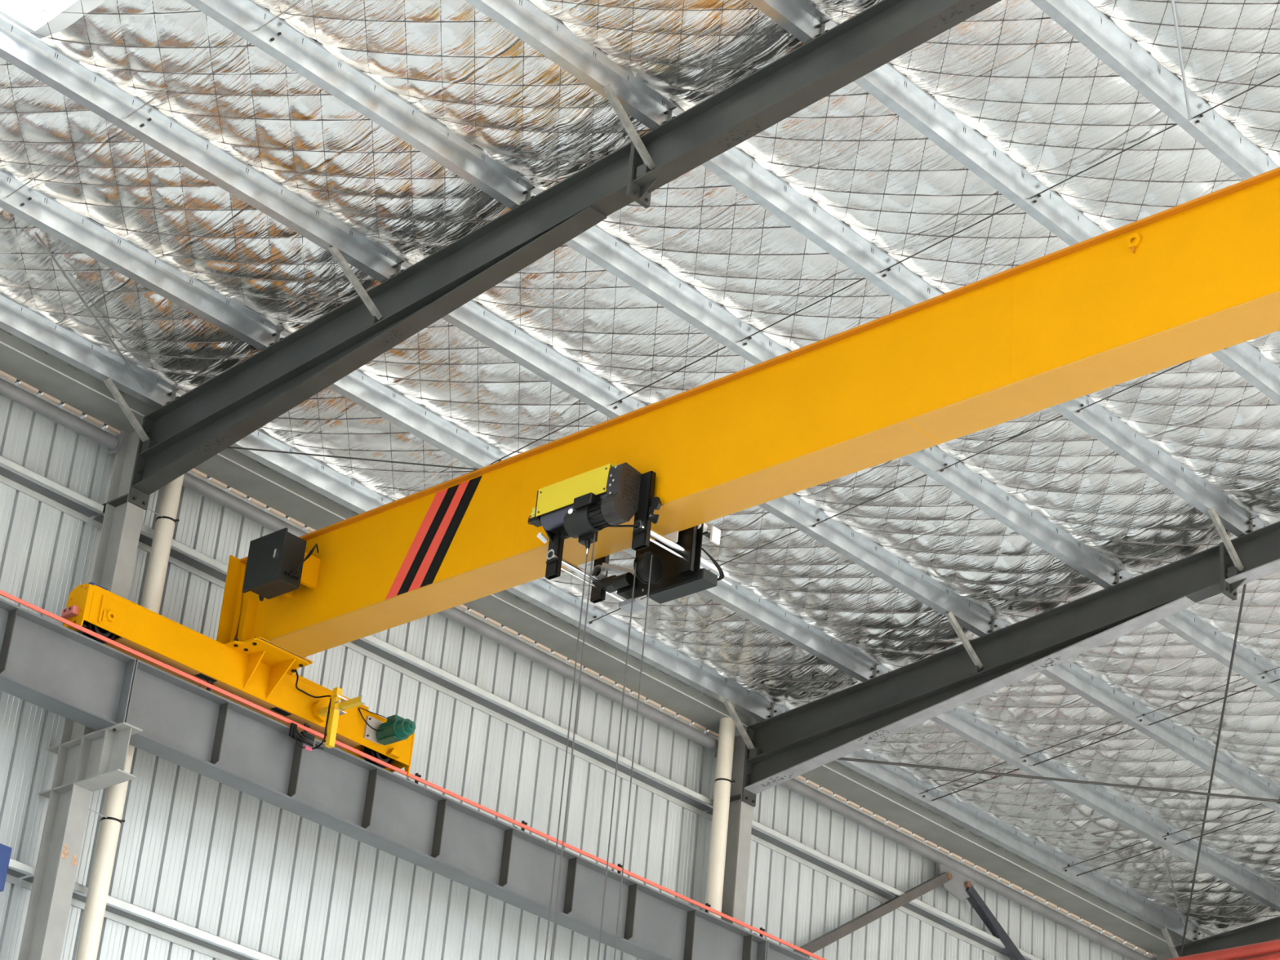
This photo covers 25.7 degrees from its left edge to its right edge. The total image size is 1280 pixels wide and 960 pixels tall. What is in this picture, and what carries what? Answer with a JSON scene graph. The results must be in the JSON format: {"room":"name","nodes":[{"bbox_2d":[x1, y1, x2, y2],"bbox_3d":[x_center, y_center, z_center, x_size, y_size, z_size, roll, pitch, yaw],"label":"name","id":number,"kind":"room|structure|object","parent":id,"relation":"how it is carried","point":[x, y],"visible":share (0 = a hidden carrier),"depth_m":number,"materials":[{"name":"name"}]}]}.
{"room":"factory floor","nodes":[
{"label":"factory floor","id":0,"kind":"room"},
{"bbox_2d":[0,375,1151,959],"bbox_3d":[-0.417,8.072,26.157,0.044,13.015,34.472,-20,-37,39],"label":"wall","id":1,"kind":"structure","parent":0,"point":[196,850],"depth_m":26.00,"materials":[{"name":"white metal"}]},
{"bbox_2d":[5,857,33,884],"bbox_3d":[-7.670,1.640,20.213,0.196,0.120,7.980,-20,-37,39],"label":"girt","id":2,"kind":"object","parent":1,"relation":"attached to","point":[16,869],"depth_m":22.62,"materials":[{"name":"metal"}]},
{"bbox_2d":[0,843,12,892],"bbox_3d":[-5.324,2.964,22.104,0.160,0.365,0.750,-20,-37,39],"label":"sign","id":3,"kind":"object","parent":2,"relation":"attached to","point":[5,851],"visible":1,"depth_m":22.27,"materials":[{"name":"blue paint"}]},
{"bbox_2d":[0,455,103,523],"bbox_3d":[-7.392,-1.261,21.729,0.196,0.120,7.980,-20,-37,39],"label":"girt","id":4,"kind":"object","parent":1,"relation":"attached to","point":[12,474],"depth_m":23.89,"materials":[{"name":"metal"}]},
{"bbox_2d":[20,875,280,959],"bbox_3d":[-2.246,4.770,25.207,0.196,0.120,7.960,-20,-37,39],"label":"girt","id":5,"kind":"object","parent":1,"relation":"attached to","point":[117,910],"depth_m":23.62,"materials":[{"name":"metal"}]},
{"bbox_2d":[91,514,713,816],"bbox_3d":[-1.967,1.869,26.723,0.196,0.120,7.960,-20,-37,39],"label":"girt","id":6,"kind":"object","parent":1,"relation":"attached to","point":[191,560],"depth_m":27.14,"materials":[{"name":"metal"}]},
{"bbox_2d":[0,328,1186,957],"bbox_3d":[0.893,2.594,29.578,0.505,0.270,32.000,-20,-37,39],"label":"gutter","id":7,"kind":"object","parent":1,"relation":"attached to","point":[79,392],"visible":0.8,"depth_m":28.34,"materials":[{"name":"metal"}]},
{"bbox_2d":[75,474,184,959],"bbox_3d":[-4.678,5.340,21.718,0.212,13.020,0.422,-20,-37,39],"label":"downpipe","id":8,"kind":"object","parent":7,"relation":"attached to","point":[111,820],"visible":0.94,"depth_m":23.15,"materials":[{"name":"plastic"}]},
{"bbox_2d":[705,717,736,918],"bbox_3d":[0.387,8.265,26.383,0.215,13.020,0.175,1,-28,9],"label":"downpipe","id":9,"kind":"object","parent":7,"relation":"attached to","point":[723,780],"visible":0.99,"depth_m":28.84,"materials":[{"name":"plastic"}]},
{"bbox_2d":[0,0,1279,942],"bbox_3d":[5.619,-3.435,18.681,24.200,1.353,44.100,-20,-37,39],"label":"ceiling","id":10,"kind":"structure","parent":0,"point":[1011,73],"depth_m":22.59,"materials":[{"name":"grey metal"}]},
{"bbox_2d":[171,391,1210,939],"bbox_3d":[-0.504,1.403,27.832,0.345,0.044,23.000,-20,-37,39],"label":"blanket","id":11,"kind":"object","parent":10,"relation":"on","point":[1203,935],"depth_m":31.89,"materials":[{"name":"white fabric"}]},
{"bbox_2d":[250,0,1279,670],"bbox_3d":[4.194,0.105,25.499,1.379,0.228,20.560,-20,-37,39],"label":"blanket","id":12,"kind":"object","parent":10,"relation":"on","point":[459,67],"depth_m":22.28,"materials":[{"name":"silver metal"}]},
{"bbox_2d":[529,0,1279,524],"bbox_3d":[5.279,-0.404,24.640,1.379,0.225,20.560,-20,-37,39],"label":"blanket","id":13,"kind":"object","parent":10,"relation":"on","point":[846,152],"depth_m":21.68,"materials":[{"name":"white fabric"}]},
{"bbox_2d":[807,0,1279,366],"bbox_3d":[6.363,-0.907,23.778,1.379,0.232,20.560,-20,-37,39],"label":"blanket","id":14,"kind":"object","parent":10,"relation":"on","point":[1011,73],"depth_m":20.85,"materials":[{"name":"white fabric"}]},
{"bbox_2d":[1088,0,1279,167],"bbox_3d":[7.447,-1.416,22.919,1.379,0.229,20.560,-20,-37,39],"label":"blanket","id":15,"kind":"object","parent":10,"relation":"on","point":[1229,47],"depth_m":20.20,"materials":[{"name":"white fabric"}]},
{"bbox_2d":[1179,583,1246,956],"bbox_3d":[6.083,3.295,29.997,0.026,0.606,9.502,2,-28,8],"label":"rod","id":16,"kind":"object","parent":10,"relation":"attached to","point":[1244,585],"visible":0.81,"depth_m":29.32,"materials":[{"name":"grey metal"}]},
{"bbox_2d":[1240,952,1279,959],"bbox_3d":[12.242,1.582,24.485,23.850,3.124,0.162,-20,-37,39],"label":"pipe","id":17,"kind":"object","parent":10,"relation":"hanging from","point":[1275,956],"visible":1,"depth_m":28.65,"materials":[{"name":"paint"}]},
{"bbox_2d":[1164,938,1279,959],"bbox_3d":[12.238,1.512,24.509,23.850,2.979,0.131,-20,-37,39],"label":"beam","id":18,"kind":"structure","parent":0,"point":[1270,947],"depth_m":28.92,"materials":[{"name":"metal"}]},
{"bbox_3d":[4.321,8.792,12.346,24.050,0.200,44.000,-20,-37,39],"label":"floor","id":19,"kind":"structure","parent":0,"visible":0},
{"bbox_2d":[17,420,144,959],"bbox_3d":[-4.752,5.212,21.389,1.070,12.930,0.190,-20,-37,39],"label":"steel column","id":20,"kind":"structure","parent":19,"relation":"on","point":[89,760],"depth_m":22.83,"materials":[{"name":"grey metal"}]},
{"bbox_2d":[0,377,123,455],"bbox_3d":[-7.264,-1.869,21.972,0.160,0.170,7.980,-20,-37,39],"label":"strut","id":21,"kind":"object","parent":20,"relation":"attached to","point":[7,389],"visible":1,"depth_m":24.04,"materials":[{"name":"silver metal"}]},
{"bbox_2d":[0,598,136,730],"bbox_3d":[-6.981,0.171,20.470,0.250,0.659,8.085,-20,-37,39],"label":"beam","id":22,"kind":"structure","parent":20,"relation":"on","point":[46,664],"depth_m":22.59,"materials":[{"name":"metal"}]},
{"bbox_2d":[124,659,767,959],"bbox_3d":[-1.539,3.311,25.481,0.250,0.659,7.962,-20,-37,39],"label":"beam","id":23,"kind":"structure","parent":20,"relation":"on","point":[185,724],"depth_m":25.01,"materials":[{"name":"metal"}]},
{"bbox_2d":[0,590,826,959],"bbox_3d":[-1.488,2.957,25.521,0.047,0.110,24.000,-20,-37,39],"label":"rail","id":24,"kind":"object","parent":23,"relation":"attached to","point":[209,685],"visible":0.98,"depth_m":24.86,"materials":[{"name":"red"}]},
{"bbox_2d":[61,167,1279,775],"bbox_3d":[3.578,-1.023,18.161,19.380,1.548,3.694,-20,-37,39],"label":"crane","id":25,"kind":"object","parent":23,"relation":"on","point":[1199,277],"visible":1,"depth_m":20.48,"materials":[{"name":"orange"}]},
{"bbox_2d":[290,672,368,710],"bbox_3d":[-2.770,1.888,24.648,0.160,0.065,0.900,-20,-37,39],"label":"cable","id":26,"kind":"object","parent":25,"relation":"on","point":[320,692],"depth_m":24.42,"materials":[{"name":"black rubber"}]},
{"bbox_2d":[527,462,731,959],"bbox_3d":[-0.481,4.725,19.181,1.273,10.366,1.304,-20,-37,39],"label":"trolley","id":27,"kind":"object","parent":25,"relation":"hanging from","point":[667,567],"visible":0.97,"depth_m":21.07,"materials":[{"name":"black metal"}]},
{"bbox_2d":[531,507,535,517],"bbox_3d":[-0.809,0.264,21.515,0.035,0.100,0.035,-20,-37,39],"label":"socket","id":28,"kind":"object","parent":27,"relation":"attached to","point":[533,515],"depth_m":21.50,"materials":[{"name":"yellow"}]},
{"bbox_2d":[528,516,542,527],"bbox_3d":[-0.787,0.318,21.474,0.085,0.030,0.100,-20,-37,39],"label":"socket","id":29,"kind":"object","parent":27,"relation":"attached to","point":[535,521],"depth_m":21.45,"materials":[{"name":"black metal"}]},
{"bbox_2d":[546,549,555,559],"bbox_3d":[-0.676,0.570,21.393,0.084,0.084,0.017,-20,-37,39],"label":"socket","id":30,"kind":"object","parent":27,"relation":"attached to","point":[551,554],"depth_m":21.39,"materials":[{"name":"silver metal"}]},
{"bbox_2d":[584,539,591,549],"bbox_3d":[-0.391,0.480,21.005,0.058,0.100,0.050,-20,-37,39],"label":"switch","id":31,"kind":"object","parent":27,"relation":"attached to","point":[587,542],"depth_m":20.98,"materials":[{"name":"black metal"}]},
{"bbox_2d":[591,564,606,579],"bbox_3d":[-0.316,0.713,21.683,0.110,0.110,0.048,-20,-37,39],"label":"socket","id":32,"kind":"object","parent":27,"relation":"attached to","point":[599,571],"depth_m":21.65,"materials":[{"name":"grey metal"}]},
{"bbox_2d":[633,519,642,530],"bbox_3d":[-0.014,0.335,20.821,0.084,0.084,0.017,-20,-37,39],"label":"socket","id":33,"kind":"object","parent":27,"relation":"attached to","point":[637,525],"depth_m":20.82,"materials":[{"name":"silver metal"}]},
{"bbox_2d":[182,472,718,757],"bbox_3d":[-1.779,1.296,27.022,0.160,0.170,7.780,-20,-37,39],"label":"strut","id":34,"kind":"object","parent":20,"relation":"attached to","point":[190,482],"visible":0.66,"depth_m":27.47,"materials":[{"name":"silver metal"}]},
{"bbox_2d":[127,0,1001,510],"bbox_3d":[-0.027,-2.167,20.874,11.480,2.028,0.220,-20,-37,39],"label":"rafter","id":35,"kind":"object","parent":20,"relation":"attached to","point":[191,428],"visible":0.96,"depth_m":21.68,"materials":[{"name":"grey paint"}]},
{"bbox_2d":[0,292,179,408],"bbox_3d":[-6.787,-2.271,21.789,0.171,0.199,8.083,-20,-37,39],"label":"purlin","id":36,"kind":"structure","parent":35,"relation":"attached to","point":[17,319],"depth_m":23.70,"materials":[{"name":"metal"}]},
{"bbox_2d":[34,231,146,390],"bbox_3d":[-4.506,-1.364,23.127,0.022,0.092,2.370,-2,-28,14],"label":"rod","id":37,"kind":"object","parent":36,"relation":"attached to","point":[37,236],"visible":1,"depth_m":23.05,"materials":[{"name":"metal"}]},
{"bbox_2d":[102,377,149,441],"bbox_3d":[-4.395,-0.590,24.047,0.059,0.311,0.682,-9,-31,26],"label":"brace","id":38,"kind":"object","parent":35,"relation":"attached to","point":[109,384],"visible":1,"depth_m":24.03,"materials":[{"name":"silver metal"}]},
{"bbox_2d":[0,168,284,351],"bbox_3d":[-5.784,-2.740,20.993,0.171,0.199,8.083,-20,-37,39],"label":"purlin","id":39,"kind":"structure","parent":35,"relation":"attached to","point":[37,208],"depth_m":22.58,"materials":[{"name":"metal"}]},
{"bbox_2d":[8,124,113,196],"bbox_3d":[-4.359,-2.463,21.370,1.465,0.173,0.011,-20,-37,39],"label":"rod","id":40,"kind":"object","parent":39,"relation":"attached to","point":[112,125],"visible":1,"depth_m":21.40,"materials":[{"name":"silver metal"}]},
{"bbox_2d":[0,14,405,282],"bbox_3d":[-4.698,-3.248,20.132,0.171,0.199,8.083,-20,-37,39],"label":"purlin","id":41,"kind":"structure","parent":35,"relation":"attached to","point":[19,47],"depth_m":21.31,"materials":[{"name":"metal"}]},
{"bbox_2d":[127,37,243,116],"bbox_3d":[-3.273,-2.971,20.509,1.462,0.173,0.011,-20,-37,39],"label":"rod","id":42,"kind":"object","parent":41,"relation":"attached to","point":[239,40],"visible":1,"depth_m":20.54,"materials":[{"name":"silver metal"}]},
{"bbox_2d":[328,244,382,319],"bbox_3d":[-2.267,-1.567,22.348,0.059,0.360,0.665,-14,-34,33],"label":"brace","id":43,"kind":"object","parent":35,"relation":"attached to","point":[334,250],"visible":1,"depth_m":22.34,"materials":[{"name":"silver metal"}]},
{"bbox_2d":[183,0,533,208],"bbox_3d":[-3.613,-3.755,19.272,0.171,0.199,8.083,-20,-37,39],"label":"purlin","id":44,"kind":"structure","parent":35,"relation":"attached to","point":[277,38],"depth_m":20.74,"materials":[{"name":"metal"}]},
{"bbox_2d":[174,388,774,721],"bbox_3d":[-1.337,0.874,26.807,0.171,0.199,7.985,-20,-37,39],"label":"purlin","id":45,"kind":"structure","parent":35,"relation":"attached to","point":[306,470],"depth_m":27.37,"materials":[{"name":"metal"}]},
{"bbox_2d":[591,595,647,622],"bbox_3d":[0.014,1.152,27.186,1.352,0.162,0.011,-20,-37,39],"label":"rod","id":46,"kind":"object","parent":45,"relation":"attached to","point":[646,596],"visible":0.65,"depth_m":27.43,"materials":[{"name":"grey metal"}]},
{"bbox_2d":[464,0,677,129],"bbox_3d":[-2.529,-4.262,18.412,0.171,0.199,8.083,-20,-37,39],"label":"purlin","id":47,"kind":"structure","parent":35,"relation":"attached to","point":[523,19],"depth_m":20.32,"materials":[{"name":"metal"}]},
{"bbox_2d":[257,0,302,30],"bbox_3d":[-2.189,-3.478,19.649,1.462,0.173,0.011,-20,-37,39],"label":"rod","id":48,"kind":"object","parent":47,"relation":"attached to","point":[300,1],"visible":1,"depth_m":19.93,"materials":[{"name":"silver metal"}]},
{"bbox_2d":[279,328,880,682],"bbox_3d":[-0.334,0.405,26.012,0.171,0.199,7.985,-20,-37,39],"label":"purlin","id":49,"kind":"structure","parent":35,"relation":"on","point":[357,387],"depth_m":25.06,"materials":[{"name":"metal"}]},
{"bbox_2d":[227,446,477,470],"bbox_3d":[-2.720,-0.208,24.729,2.807,0.346,0.016,11,-28,-11],"label":"rod","id":50,"kind":"object","parent":49,"relation":"attached to","point":[234,447],"visible":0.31,"depth_m":24.77,"materials":[{"name":"grey metal"}]},
{"bbox_2d":[490,409,596,464],"bbox_3d":[-0.790,-0.404,24.655,1.465,0.173,0.011,-20,-37,39],"label":"rod","id":51,"kind":"object","parent":49,"relation":"attached to","point":[595,410],"visible":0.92,"depth_m":24.69,"materials":[{"name":"grey metal"}]},
{"bbox_2d":[707,529,799,570],"bbox_3d":[1.059,0.663,26.358,1.465,0.173,0.011,-20,-37,39],"label":"rod","id":52,"kind":"object","parent":49,"relation":"attached to","point":[797,530],"visible":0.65,"depth_m":26.31,"materials":[{"name":"grey metal"}]},
{"bbox_2d":[601,83,655,169],"bbox_3d":[-0.083,-2.586,20.614,0.060,0.369,0.666,-14,-33,33],"label":"brace","id":53,"kind":"object","parent":35,"relation":"attached to","point":[608,91],"visible":1,"depth_m":20.60,"materials":[{"name":"silver metal"}]},
{"bbox_2d":[400,260,995,636],"bbox_3d":[0.753,-0.103,25.150,0.171,0.199,7.985,-20,-37,39],"label":"purlin","id":54,"kind":"structure","parent":35,"relation":"on","point":[472,317],"depth_m":25.64,"materials":[{"name":"metal"}]},
{"bbox_2d":[611,346,725,404],"bbox_3d":[0.296,-0.911,23.795,1.462,0.173,0.011,-20,-37,39],"label":"rod","id":55,"kind":"object","parent":54,"relation":"attached to","point":[724,346],"visible":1,"depth_m":23.82,"materials":[{"name":"grey metal"}]},
{"bbox_2d":[814,474,926,524],"bbox_3d":[2.144,0.156,25.497,1.462,0.173,0.011,-20,-37,39],"label":"rod","id":56,"kind":"object","parent":54,"relation":"attached to","point":[925,474],"visible":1,"depth_m":25.53,"materials":[{"name":"grey metal"}]},
{"bbox_2d":[746,0,831,44],"bbox_3d":[-1.445,-4.769,17.552,0.171,0.199,8.083,-20,-37,39],"label":"purlin","id":57,"kind":"structure","parent":35,"relation":"attached to","point":[800,18],"depth_m":19.91,"materials":[{"name":"metal"}]},
{"bbox_2d":[530,187,1124,588],"bbox_3d":[1.837,-0.610,24.290,0.171,0.199,7.985,-20,-37,39],"label":"purlin","id":58,"kind":"structure","parent":35,"relation":"on","point":[606,251],"depth_m":23.55,"materials":[{"name":"metal"}]},
{"bbox_2d":[942,415,1062,469],"bbox_3d":[3.229,-0.351,24.637,1.462,0.173,0.011,-20,-37,39],"label":"rod","id":59,"kind":"object","parent":58,"relation":"attached to","point":[1060,415],"visible":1,"depth_m":24.67,"materials":[{"name":"grey metal"}]},
{"bbox_2d":[671,106,1257,537],"bbox_3d":[2.922,-1.117,23.430,0.171,0.199,7.985,-20,-37,39],"label":"purlin","id":60,"kind":"structure","parent":35,"relation":"on","point":[733,166],"depth_m":22.65,"materials":[{"name":"metal"}]},
{"bbox_2d":[740,277,864,341],"bbox_3d":[1.380,-1.418,22.935,1.462,0.173,0.011,-20,-37,39],"label":"rod","id":61,"kind":"object","parent":60,"relation":"attached to","point":[864,277],"visible":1,"depth_m":22.96,"materials":[{"name":"grey metal"}]},
{"bbox_2d":[880,204,1015,272],"bbox_3d":[2.464,-1.925,22.075,1.462,0.173,0.011,-20,-37,39],"label":"rod","id":62,"kind":"object","parent":60,"relation":"attached to","point":[1012,204],"visible":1,"depth_m":22.10,"materials":[{"name":"grey metal"}]},
{"bbox_2d":[1079,357,1197,410],"bbox_3d":[4.313,-0.858,23.776,1.462,0.173,0.011,-20,-37,39],"label":"rod","id":63,"kind":"object","parent":60,"relation":"attached to","point":[1197,357],"visible":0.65,"depth_m":23.85,"materials":[{"name":"grey metal"}]},
{"bbox_2d":[825,19,1279,405],"bbox_3d":[4.006,-1.624,22.570,0.171,0.199,7.985,-20,-37,39],"label":"purlin","id":64,"kind":"structure","parent":35,"relation":"on","point":[886,83],"depth_m":21.40,"materials":[{"name":"metal"}]},
{"bbox_2d":[1030,123,1177,198],"bbox_3d":[3.549,-2.432,21.215,1.462,0.173,0.011,-20,-37,39],"label":"rod","id":65,"kind":"object","parent":64,"relation":"attached to","point":[1175,124],"visible":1,"depth_m":21.24,"materials":[{"name":"grey metal"}]},
{"bbox_2d":[1030,0,1279,180],"bbox_3d":[5.090,-2.131,21.710,0.171,0.199,7.985,-20,-37,39],"label":"purlin","id":66,"kind":"structure","parent":35,"relation":"attached to","point":[1080,19],"depth_m":20.49,"materials":[{"name":"metal"}]},
{"bbox_2d":[1170,0,1191,120],"bbox_3d":[3.830,-3.105,19.975,0.022,0.112,1.755,-3,-29,15],"label":"rod","id":67,"kind":"object","parent":66,"relation":"attached to","point":[1171,1],"visible":1,"depth_m":20.11,"materials":[{"name":"metal"}]},
{"bbox_2d":[1193,73,1279,118],"bbox_3d":[4.633,-2.939,20.355,1.462,0.173,0.011,-20,-37,39],"label":"rod","id":68,"kind":"object","parent":66,"relation":"attached to","point":[1278,74],"visible":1,"depth_m":20.56,"materials":[{"name":"grey metal"}]},
{"bbox_2d":[720,729,753,928],"bbox_3d":[0.665,8.339,26.377,1.070,12.930,0.190,-20,-37,39],"label":"steel column","id":69,"kind":"structure","parent":19,"relation":"on","point":[740,813],"depth_m":28.85,"materials":[{"name":"grey metal"}]},
{"bbox_2d":[765,939,812,959],"bbox_3d":[3.850,6.421,30.442,0.250,0.659,7.927,-20,-37,39],"label":"beam","id":70,"kind":"structure","parent":69,"relation":"on","point":[775,951],"depth_m":28.23,"materials":[{"name":"metal"}]},
{"bbox_2d":[705,810,1042,959],"bbox_3d":[5.996,6.465,34.055,0.196,0.120,15.480,-20,-37,39],"label":"girt","id":71,"kind":"object","parent":69,"relation":"attached to","point":[769,837],"depth_m":30.87,"materials":[{"name":"metal"}]},
{"bbox_2d":[779,777,1157,959],"bbox_3d":[3.639,4.423,32.010,0.160,0.170,7.780,-20,-37,39],"label":"girt","id":72,"kind":"object","parent":69,"relation":"attached to","point":[793,784],"visible":0.86,"depth_m":31.94,"materials":[{"name":"grey metal"}]},
{"bbox_2d":[793,862,1025,959],"bbox_3d":[3.558,5.591,31.426,0.112,2.506,7.592,-20,-37,39],"label":"brace","id":73,"kind":"object","parent":72,"relation":"hanging from","point":[961,886],"depth_m":31.63,"materials":[{"name":"grey metal"}]},
{"bbox_2d":[741,519,1279,807],"bbox_3d":[5.391,0.960,25.861,11.480,2.028,0.220,-20,-37,39],"label":"rafter","id":74,"kind":"object","parent":69,"relation":"attached to","point":[789,744],"visible":0.97,"depth_m":27.48,"materials":[{"name":"grey paint"}]},
{"bbox_2d":[723,699,754,749],"bbox_3d":[1.023,2.536,29.034,0.059,0.311,0.682,-9,-31,26],"label":"brace","id":75,"kind":"object","parent":74,"relation":"attached to","point":[728,704],"visible":1,"depth_m":29.02,"materials":[{"name":"grey metal"}]},
{"bbox_2d":[944,610,982,668],"bbox_3d":[3.151,1.559,27.335,0.059,0.360,0.665,-14,-34,33],"label":"brace","id":76,"kind":"object","parent":74,"relation":"attached to","point":[950,616],"visible":1,"depth_m":27.32,"materials":[{"name":"silver metal"}]},
{"bbox_2d":[773,704,1201,942],"bbox_3d":[4.081,4.001,31.794,0.171,0.199,7.985,-20,-37,39],"label":"purlin","id":77,"kind":"structure","parent":74,"relation":"attached to","point":[893,777],"depth_m":31.97,"materials":[{"name":"metal"}]},
{"bbox_2d":[919,761,1007,794],"bbox_3d":[3.570,3.203,30.459,1.352,0.162,0.011,-20,-37,39],"label":"rod","id":78,"kind":"object","parent":77,"relation":"attached to","point":[1004,762],"visible":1,"depth_m":30.53,"materials":[{"name":"grey metal"}]},
{"bbox_2d":[932,768,1019,800],"bbox_3d":[3.725,3.293,30.603,1.353,0.166,0.015,-20,-37,39],"label":"rod","id":79,"kind":"object","parent":77,"relation":"attached to","point":[1018,768],"visible":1,"depth_m":30.68,"materials":[{"name":"grey metal"}]},
{"bbox_2d":[1062,840,1148,869],"bbox_3d":[5.398,4.259,32.142,1.352,0.162,0.011,-20,-37,39],"label":"rod","id":80,"kind":"object","parent":77,"relation":"attached to","point":[1145,840],"visible":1,"depth_m":32.20,"materials":[{"name":"grey metal"}]},
{"bbox_2d":[1075,846,1162,875],"bbox_3d":[5.581,4.364,32.311,1.353,0.166,0.015,-20,-37,39],"label":"rod","id":81,"kind":"object","parent":77,"relation":"attached to","point":[1161,846],"visible":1,"depth_m":32.35,"materials":[{"name":"grey metal"}]},
{"bbox_2d":[1163,857,1186,933],"bbox_3d":[6.337,4.958,33.210,0.022,0.092,2.528,-3,-29,16],"label":"rod","id":82,"kind":"object","parent":77,"relation":"attached to","point":[1164,860],"visible":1,"depth_m":33.02,"materials":[{"name":"metal"}]},
{"bbox_2d":[836,757,1279,802],"bbox_3d":[6.050,3.357,30.035,9.721,0.610,0.030,9,-28,-8],"label":"rod","id":83,"kind":"object","parent":74,"relation":"attached to","point":[840,758],"visible":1,"depth_m":29.76,"materials":[{"name":"grey metal"}]},
{"bbox_2d":[875,663,1279,911],"bbox_3d":[5.084,3.532,30.999,0.171,0.199,7.985,-20,-37,39],"label":"purlin","id":84,"kind":"structure","parent":74,"relation":"attached to","point":[966,725],"depth_m":31.09,"materials":[{"name":"metal"}]},
{"bbox_2d":[1020,720,1122,758],"bbox_3d":[4.614,2.715,29.631,1.465,0.173,0.011,-20,-37,39],"label":"rod","id":85,"kind":"object","parent":84,"relation":"attached to","point":[1120,721],"visible":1,"depth_m":29.67,"materials":[{"name":"grey metal"}]},
{"bbox_2d":[1032,728,1134,765],"bbox_3d":[4.770,2.805,29.774,1.466,0.177,0.015,-20,-37,39],"label":"rod","id":86,"kind":"object","parent":84,"relation":"attached to","point":[1132,728],"visible":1,"depth_m":29.82,"materials":[{"name":"grey metal"}]},
{"bbox_2d":[1162,803,1262,837],"bbox_3d":[6.443,3.770,31.314,1.465,0.173,0.011,-20,-37,39],"label":"rod","id":87,"kind":"object","parent":84,"relation":"attached to","point":[1260,803],"visible":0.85,"depth_m":31.38,"materials":[{"name":"grey metal"}]},
{"bbox_2d":[1175,811,1275,844],"bbox_3d":[6.625,3.876,31.482,1.466,0.177,0.015,-20,-37,39],"label":"rod","id":88,"kind":"object","parent":84,"relation":"attached to","point":[1272,811],"visible":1,"depth_m":31.50,"materials":[{"name":"grey metal"}]},
{"bbox_2d":[993,618,1279,813],"bbox_3d":[6.170,3.024,30.137,0.171,0.199,7.985,-20,-37,39],"label":"purlin","id":89,"kind":"structure","parent":74,"relation":"on","point":[1068,674],"depth_m":29.48,"materials":[{"name":"metal"}]},
{"bbox_2d":[1136,677,1244,717],"bbox_3d":[5.700,2.207,28.770,1.462,0.170,0.008,-20,-37,39],"label":"rod","id":90,"kind":"object","parent":89,"relation":"attached to","point":[1243,677],"visible":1,"depth_m":28.81,"materials":[{"name":"grey metal"}]},
{"bbox_2d":[1148,685,1257,725],"bbox_3d":[5.856,2.297,28.913,1.463,0.177,0.015,-20,-37,39],"label":"rod","id":91,"kind":"object","parent":89,"relation":"attached to","point":[1254,686],"visible":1,"depth_m":28.95,"materials":[{"name":"grey metal"}]},
{"bbox_2d":[1116,568,1279,700],"bbox_3d":[7.255,2.517,29.277,0.171,0.199,7.985,-20,-37,39],"label":"purlin","id":92,"kind":"structure","parent":74,"relation":"on","point":[1187,625],"depth_m":27.91,"materials":[{"name":"metal"}]},
{"bbox_2d":[1207,506,1244,570],"bbox_3d":[5.335,0.540,25.602,0.060,0.369,0.666,-14,-33,33],"label":"brace","id":93,"kind":"object","parent":74,"relation":"attached to","point":[1212,513],"visible":1,"depth_m":25.59,"materials":[{"name":"silver metal"}]},
{"bbox_2d":[1252,516,1269,531],"bbox_3d":[8.339,2.010,28.417,0.171,0.199,7.985,-20,-37,39],"label":"purlin","id":94,"kind":"structure","parent":74,"relation":"on","point":[1259,523],"depth_m":26.01,"materials":[{"name":"metal"}]},
{"bbox_2d":[1152,952,1173,959],"bbox_3d":[6.083,11.466,31.364,1.070,12.930,0.190,-20,-37,39],"label":"steel column","id":95,"kind":"structure","parent":19,"relation":"on","point":[1166,956],"depth_m":34.49,"materials":[{"name":"grey metal"}]},
{"bbox_2d":[1174,915,1279,959],"bbox_3d":[10.808,4.087,30.849,11.480,2.028,0.220,-20,-37,39],"label":"rafter","id":96,"kind":"object","parent":95,"relation":"attached to","point":[1268,930],"visible":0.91,"depth_m":33.85,"materials":[{"name":"grey paint"}]},
{"bbox_2d":[1160,927,1178,957],"bbox_3d":[6.440,5.663,34.022,0.059,0.311,0.682,-9,-31,26],"label":"brace","id":97,"kind":"object","parent":96,"relation":"attached to","point":[1165,931],"visible":1,"depth_m":33.96,"materials":[{"name":"grey metal"}]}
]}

